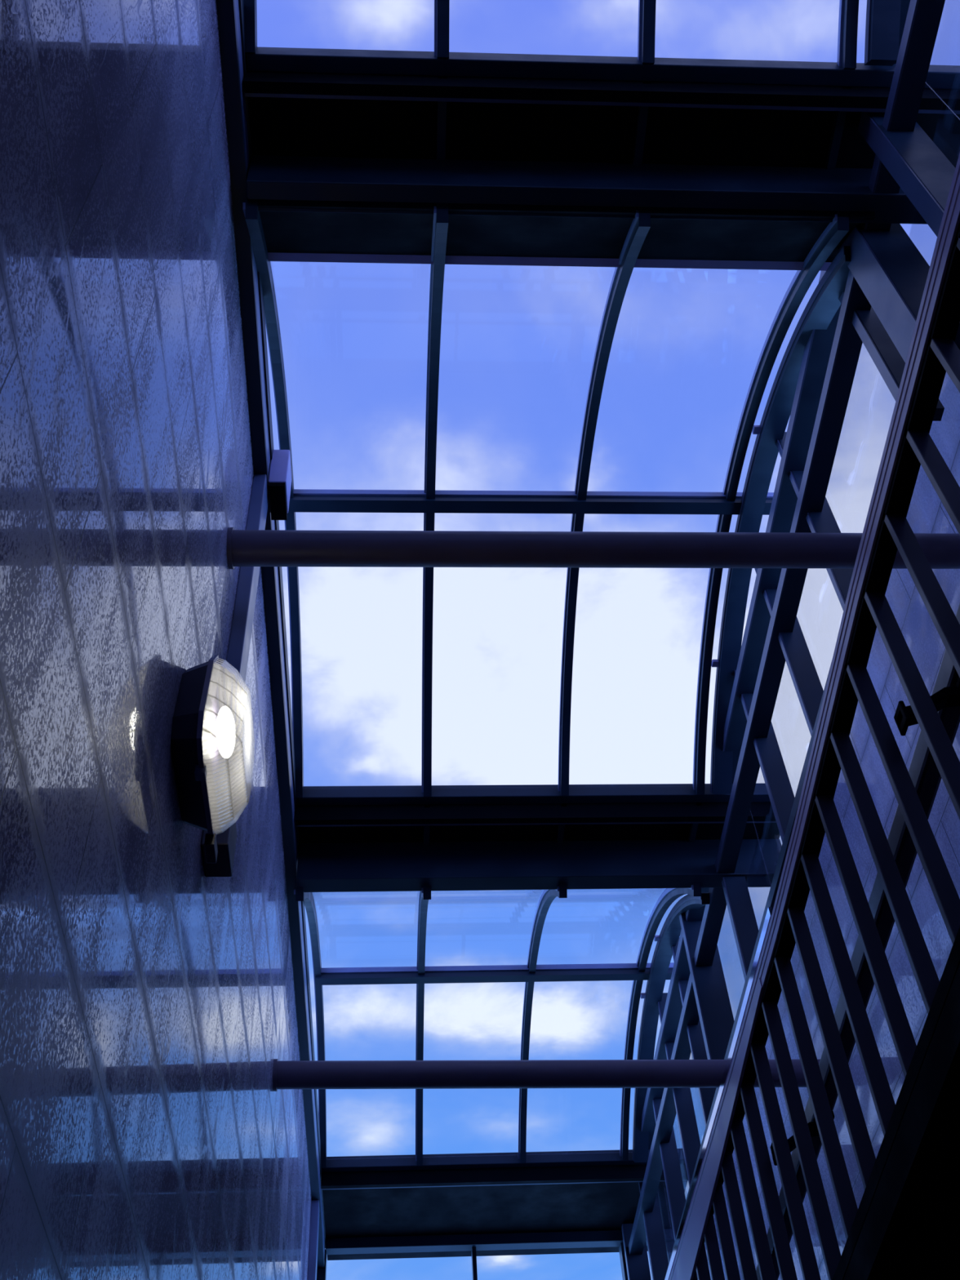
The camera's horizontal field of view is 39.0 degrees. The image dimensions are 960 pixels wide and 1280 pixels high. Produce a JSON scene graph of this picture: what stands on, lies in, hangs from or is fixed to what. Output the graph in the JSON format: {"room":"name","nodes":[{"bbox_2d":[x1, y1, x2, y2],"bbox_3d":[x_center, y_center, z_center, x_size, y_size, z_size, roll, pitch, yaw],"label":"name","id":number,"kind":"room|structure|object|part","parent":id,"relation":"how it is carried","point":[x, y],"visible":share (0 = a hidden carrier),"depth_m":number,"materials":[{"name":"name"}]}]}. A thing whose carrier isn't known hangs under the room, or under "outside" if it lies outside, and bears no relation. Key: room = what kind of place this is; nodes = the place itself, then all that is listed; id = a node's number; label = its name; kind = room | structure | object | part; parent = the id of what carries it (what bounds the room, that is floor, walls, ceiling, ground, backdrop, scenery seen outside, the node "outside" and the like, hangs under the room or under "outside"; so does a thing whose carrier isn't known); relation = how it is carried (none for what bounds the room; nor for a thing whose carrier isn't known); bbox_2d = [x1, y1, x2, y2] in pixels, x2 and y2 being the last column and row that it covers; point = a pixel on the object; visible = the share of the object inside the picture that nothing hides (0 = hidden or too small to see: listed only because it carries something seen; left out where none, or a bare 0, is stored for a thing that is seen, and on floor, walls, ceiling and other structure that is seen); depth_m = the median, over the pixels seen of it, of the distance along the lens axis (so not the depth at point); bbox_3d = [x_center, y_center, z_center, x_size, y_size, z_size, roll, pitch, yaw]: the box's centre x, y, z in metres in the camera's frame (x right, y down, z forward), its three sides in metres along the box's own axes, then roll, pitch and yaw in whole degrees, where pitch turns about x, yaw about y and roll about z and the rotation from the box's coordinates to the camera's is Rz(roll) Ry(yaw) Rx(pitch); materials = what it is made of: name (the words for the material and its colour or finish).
{"room":"atrium","nodes":[
{"label":"atrium","id":0,"kind":"room"},
{"bbox_2d":[0,0,311,1279],"bbox_3d":[-0.760,0.457,2.095,0.258,5.900,14.620,0,-50,-4],"label":"wall","id":1,"kind":"structure","parent":0,"point":[148,1006],"depth_m":2.53,"materials":[{"name":"grey concrete"}]},
{"bbox_2d":[170,653,254,862],"bbox_3d":[-0.624,0.258,3.209,0.152,0.360,0.400,0,-50,-4],"label":"wall lamp","id":2,"kind":"object","parent":1,"relation":"attached to","point":[202,739],"visible":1,"depth_m":3.13,"materials":[{"name":"metal"}]},
{"bbox_3d":[-0.600,0.218,3.201,0.044,0.104,0.140,0,-50,-4],"label":"bulb","id":3,"kind":"part","parent":2,"relation":"part of","materials":[{"name":"white glass"}]},
{"bbox_2d":[200,474,268,877],"bbox_3d":[-0.723,0.019,4.166,0.071,1.711,0.146,0,-50,-4],"label":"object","id":4,"kind":"object","parent":1,"relation":"attached to","point":[237,655],"visible":0.7,"depth_m":4.06,"materials":[{"name":"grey metal"}]},
{"bbox_2d":[216,0,324,1268],"bbox_3d":[-0.731,-1.489,4.101,0.047,0.120,14.190,0,-50,-4],"label":"trim","id":5,"kind":"structure","parent":1,"relation":"attached to","point":[226,14],"depth_m":4.74,"materials":[{"name":"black metal"}]},
{"bbox_2d":[267,449,291,519],"bbox_3d":[-0.726,-0.565,4.926,0.064,0.236,0.150,0,-50,-4],"label":"junction box","id":6,"kind":"object","parent":1,"relation":"attached to","point":[279,482],"visible":1,"depth_m":4.86,"materials":[{"name":"metal"}]},
{"bbox_3d":[-0.721,-0.494,4.845,0.056,0.022,0.146,0,-50,-4],"label":"plate","id":7,"kind":"part","parent":6,"relation":"part of","materials":[{"name":"black metal"}]},
{"bbox_2d":[238,0,325,1248],"bbox_3d":[-0.727,-1.574,4.204,0.034,0.086,14.190,0,-50,-4],"label":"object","id":8,"kind":"structure","parent":1,"relation":"attached to","point":[241,2],"depth_m":5.39,"materials":[{"name":"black metal"}]},
{"bbox_2d":[307,1200,319,1279],"bbox_3d":[-0.923,3.910,7.404,0.071,1.707,0.146,0,-50,-4],"label":"cable trunking","id":9,"kind":"object","parent":1,"relation":"attached to","point":[314,1218],"visible":1,"depth_m":7.83,"materials":[{"name":"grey metal"}]},
{"bbox_2d":[272,1058,820,1091],"bbox_3d":[0.308,1.797,5.615,2.310,0.183,0.128,0,-50,-3],"label":"pipe","id":10,"kind":"object","parent":1,"relation":"attached to","point":[551,1073],"visible":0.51,"depth_m":5.57,"materials":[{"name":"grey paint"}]},
{"bbox_2d":[226,527,959,568],"bbox_3d":[0.398,-0.276,4.146,2.307,0.126,0.126,0,-50,-4],"label":"pipe","id":11,"kind":"object","parent":1,"relation":"attached to","point":[245,548],"visible":1,"depth_m":4.09,"materials":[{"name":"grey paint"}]},
{"bbox_2d":[293,882,715,1168],"bbox_3d":[0.116,2.015,7.346,2.060,0.714,2.862,0,-50,-4],"label":"skylight","id":12,"kind":"object","parent":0,"point":[531,973],"visible":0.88,"depth_m":7.62,"materials":[{"name":"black metal"}]},
{"bbox_3d":[-0.599,2.001,7.301,0.540,0.669,2.818,0,-50,-4],"label":"glass pane","id":13,"kind":"part","parent":12,"relation":"part of","materials":[{"name":"clear glass"}]},
{"bbox_3d":[-0.001,2.001,7.337,0.585,0.669,2.818,0,-50,-4],"label":"glass pane","id":14,"kind":"part","parent":12,"relation":"part of","materials":[{"name":"clear glass"}]},
{"bbox_2d":[320,1148,688,1260],"bbox_3d":[0.153,3.611,8.543,2.255,0.159,1.178,0,-50,-4],"label":"crossbeam","id":15,"kind":"object","parent":12,"relation":"attached to","point":[380,1206],"visible":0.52,"depth_m":8.49,"materials":[{"name":"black metal"}]},
{"bbox_3d":[0.175,3.231,8.186,2.255,0.095,0.034,0,-50,-4],"label":"lip plate","id":16,"kind":"part","parent":15,"relation":"part of","materials":[{"name":"black metal"}]},
{"bbox_2d":[621,1182,668,1279],"bbox_3d":[1.019,3.755,8.258,0.156,0.959,0.916,0,-50,-4],"label":"window frame","id":17,"kind":"structure","parent":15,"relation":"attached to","point":[647,1224],"depth_m":8.22,"materials":[{"name":"teal metal"}]},
{"bbox_3d":[1.002,4.033,8.410,0.129,0.830,0.052,0,-50,-4],"label":"post","id":18,"kind":"part","parent":17,"relation":"part of","materials":[{"name":"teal metal"}]},
{"bbox_3d":[1.055,3.615,8.065,0.097,0.830,0.039,0,-50,-4],"label":"post","id":19,"kind":"part","parent":17,"relation":"part of","materials":[{"name":"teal metal"}]},
{"bbox_2d":[295,782,782,892],"bbox_3d":[0.297,0.905,6.210,2.255,0.288,0.400,0,-50,-4],"label":"crossbeam","id":20,"kind":"object","parent":12,"relation":"attached to","point":[513,837],"visible":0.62,"depth_m":6.20,"materials":[{"name":"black metal"}]},
{"bbox_3d":[0.300,0.783,6.151,2.255,0.095,0.034,0,-50,-4],"label":"lip plate","id":21,"kind":"part","parent":20,"relation":"part of","materials":[{"name":"black metal"}]},
{"bbox_3d":[0.291,0.860,6.304,2.255,0.043,0.348,0,-50,-4],"label":"soffit panel","id":22,"kind":"part","parent":20,"relation":"part of","materials":[{"name":"black metal"}]},
{"bbox_3d":[0.619,2.001,7.376,0.585,0.669,2.818,0,-50,-4],"label":"glass pane","id":23,"kind":"part","parent":12,"relation":"part of","materials":[{"name":"clear glass"}]},
{"bbox_2d":[632,824,758,1279],"bbox_3d":[1.070,2.089,7.051,0.203,1.235,3.191,0,-50,-4],"label":"window frame","id":24,"kind":"structure","parent":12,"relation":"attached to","point":[696,1017],"depth_m":7.02,"materials":[{"name":"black metal"}]},
{"bbox_3d":[1.074,2.910,7.667,0.086,1.121,0.028,0,-50,-4],"label":"post","id":25,"kind":"part","parent":24,"relation":"part of","materials":[{"name":"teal metal"}]},
{"bbox_3d":[1.094,2.436,7.344,0.086,1.231,0.028,0,-50,-4],"label":"post","id":26,"kind":"part","parent":24,"relation":"part of","materials":[{"name":"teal metal"}]},
{"bbox_3d":[1.117,2.014,6.964,0.086,1.186,0.028,0,-50,-4],"label":"post","id":27,"kind":"part","parent":24,"relation":"part of","materials":[{"name":"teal metal"}]},
{"bbox_3d":[1.122,1.698,6.589,0.144,1.015,0.052,0,-50,-4],"label":"post","id":28,"kind":"part","parent":24,"relation":"part of","materials":[{"name":"teal metal"}]},
{"bbox_3d":[1.103,2.469,6.595,0.047,0.047,3.191,0,-50,-4],"label":"sill","id":29,"kind":"part","parent":24,"relation":"part of","materials":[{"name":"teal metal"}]},
{"bbox_3d":[1.177,1.230,6.081,0.097,0.830,0.039,0,-50,-4],"label":"post","id":30,"kind":"part","parent":24,"relation":"part of","materials":[{"name":"teal metal"}]},
{"bbox_2d":[244,0,858,69],"bbox_3d":[0.367,-2.881,3.275,2.060,0.714,2.862,0,-50,-4],"label":"window frame","id":31,"kind":"structure","parent":0,"point":[848,9],"depth_m":4.09,"materials":[{"name":"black metal"}]},
{"bbox_2d":[243,46,959,224],"bbox_3d":[0.422,-1.543,4.174,2.255,0.288,0.400,0,-50,-4],"label":"crossbeam","id":32,"kind":"object","parent":31,"relation":"attached to","point":[326,124],"visible":0.8,"depth_m":4.17,"materials":[{"name":"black metal"}]},
{"bbox_3d":[0.426,-1.665,4.115,2.255,0.095,0.034,0,-50,-4],"label":"lip plate","id":33,"kind":"part","parent":32,"relation":"part of","materials":[{"name":"black metal"}]},
{"bbox_3d":[0.416,-1.588,4.268,2.255,0.043,0.348,0,-50,-4],"label":"soffit panel","id":34,"kind":"part","parent":32,"relation":"part of","materials":[{"name":"black metal"}]},
{"bbox_2d":[864,0,945,97],"bbox_3d":[1.317,-2.743,3.032,0.203,1.236,2.995,0,-50,-4],"label":"metal beam","id":35,"kind":"structure","parent":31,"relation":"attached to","point":[901,33],"depth_m":3.98,"materials":[{"name":"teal metal"}]},
{"bbox_2d":[242,198,875,797],"bbox_3d":[0.241,-0.437,5.308,2.060,0.714,2.872,0,-50,-4],"label":"skylight","id":36,"kind":"object","parent":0,"point":[438,239],"visible":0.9,"depth_m":4.52,"materials":[{"name":"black metal"}]},
{"bbox_3d":[-0.484,-0.420,5.433,0.540,0.444,2.561,0,-50,-4],"label":"glass pane","id":37,"kind":"part","parent":36,"relation":"part of","materials":[{"name":"clear glass"}]},
{"bbox_3d":[0.252,-1.304,4.323,1.933,0.252,0.280,0,-50,-4],"label":"opaque panel","id":38,"kind":"part","parent":36,"relation":"part of","materials":[{"name":"black metal"}]},
{"bbox_2d":[710,90,959,942],"bbox_3d":[1.195,-0.365,5.010,0.203,1.235,3.197,0,-50,-4],"label":"window frame","id":39,"kind":"structure","parent":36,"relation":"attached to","point":[871,292],"depth_m":4.95,"materials":[{"name":"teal metal"}]},
{"bbox_3d":[1.200,0.462,5.632,0.086,1.121,0.028,0,-50,-4],"label":"post","id":40,"kind":"part","parent":39,"relation":"part of","materials":[{"name":"teal metal"}]},
{"bbox_3d":[1.229,0.015,4.555,0.047,0.047,3.197,0,-50,-4],"label":"sill","id":41,"kind":"part","parent":39,"relation":"part of","materials":[{"name":"teal metal"}]},
{"bbox_3d":[1.219,-0.013,5.308,0.086,1.231,0.028,0,-50,-4],"label":"post","id":42,"kind":"part","parent":39,"relation":"part of","materials":[{"name":"teal metal"}]},
{"bbox_3d":[1.243,-0.434,4.928,0.086,1.186,0.028,0,-50,-4],"label":"post","id":43,"kind":"part","parent":39,"relation":"part of","materials":[{"name":"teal metal"}]},
{"bbox_3d":[1.288,-0.928,4.291,0.097,0.836,0.043,0,-50,-4],"label":"post","id":44,"kind":"part","parent":39,"relation":"part of","materials":[{"name":"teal metal"}]},
{"bbox_3d":[1.273,-1.101,4.142,0.144,0.830,0.129,0,-50,-4],"label":"post","id":45,"kind":"part","parent":39,"relation":"part of","materials":[{"name":"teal metal"}]},
{"bbox_3d":[1.279,-1.362,3.924,0.129,0.830,0.069,0,-50,-4],"label":"post","id":46,"kind":"part","parent":39,"relation":"part of","materials":[{"name":"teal metal"}]},
{"bbox_2d":[696,372,959,1279],"bbox_3d":[1.787,0.570,2.117,0.215,5.547,14.620,0,-50,-4],"label":"wall","id":47,"kind":"structure","parent":0,"point":[926,513],"depth_m":5.01,"materials":[{"name":"grey stone"}]},
{"bbox_2d":[842,960,959,1279],"bbox_3d":[1.356,-0.026,2.471,0.602,0.770,14.190,0,-50,-4],"label":"trim","id":48,"kind":"structure","parent":47,"relation":"attached to","point":[910,1230],"depth_m":3.26,"materials":[{"name":"paint"}]},
{"bbox_2d":[664,152,959,1279],"bbox_3d":[1.070,-0.290,2.703,0.068,1.294,14.104,0,-50,-4],"label":"balustrade","id":49,"kind":"object","parent":48,"relation":"on","point":[933,352],"visible":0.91,"depth_m":3.68,"materials":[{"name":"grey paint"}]},
{"bbox_3d":[0.840,3.022,5.975,0.011,0.252,4.816,0,-50,-4],"label":"fascia plate","id":50,"kind":"part","parent":49,"relation":"part of","materials":[{"name":"purple paint"}]},
{"bbox_2d":[755,603,959,1279],"bbox_3d":[1.118,0.950,4.143,0.226,0.621,10.105,0,-50,-4],"label":"handrail","id":51,"kind":"object","parent":49,"relation":"attached to","point":[923,771],"visible":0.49,"depth_m":3.89,"materials":[{"name":"metal"}]},
{"bbox_3d":[1.086,-0.104,2.481,0.064,0.714,14.104,0,-50,-4],"label":"rail","id":52,"kind":"part","parent":49,"relation":"part of","materials":[{"name":"metal"}]},
{"bbox_3d":[0.295,6.531,5.828,2.307,3.750,0.172,0,-50,-4],"label":"wall","id":53,"kind":"structure","parent":0,"visible":0},
{"bbox_2d":[316,1241,674,1279],"bbox_3d":[0.163,4.578,7.966,2.307,2.042,0.103,0,-50,-4],"label":"window","id":54,"kind":"structure","parent":53,"relation":"in","point":[321,1272],"depth_m":8.65,"materials":[{"name":"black metal"}]}
]}

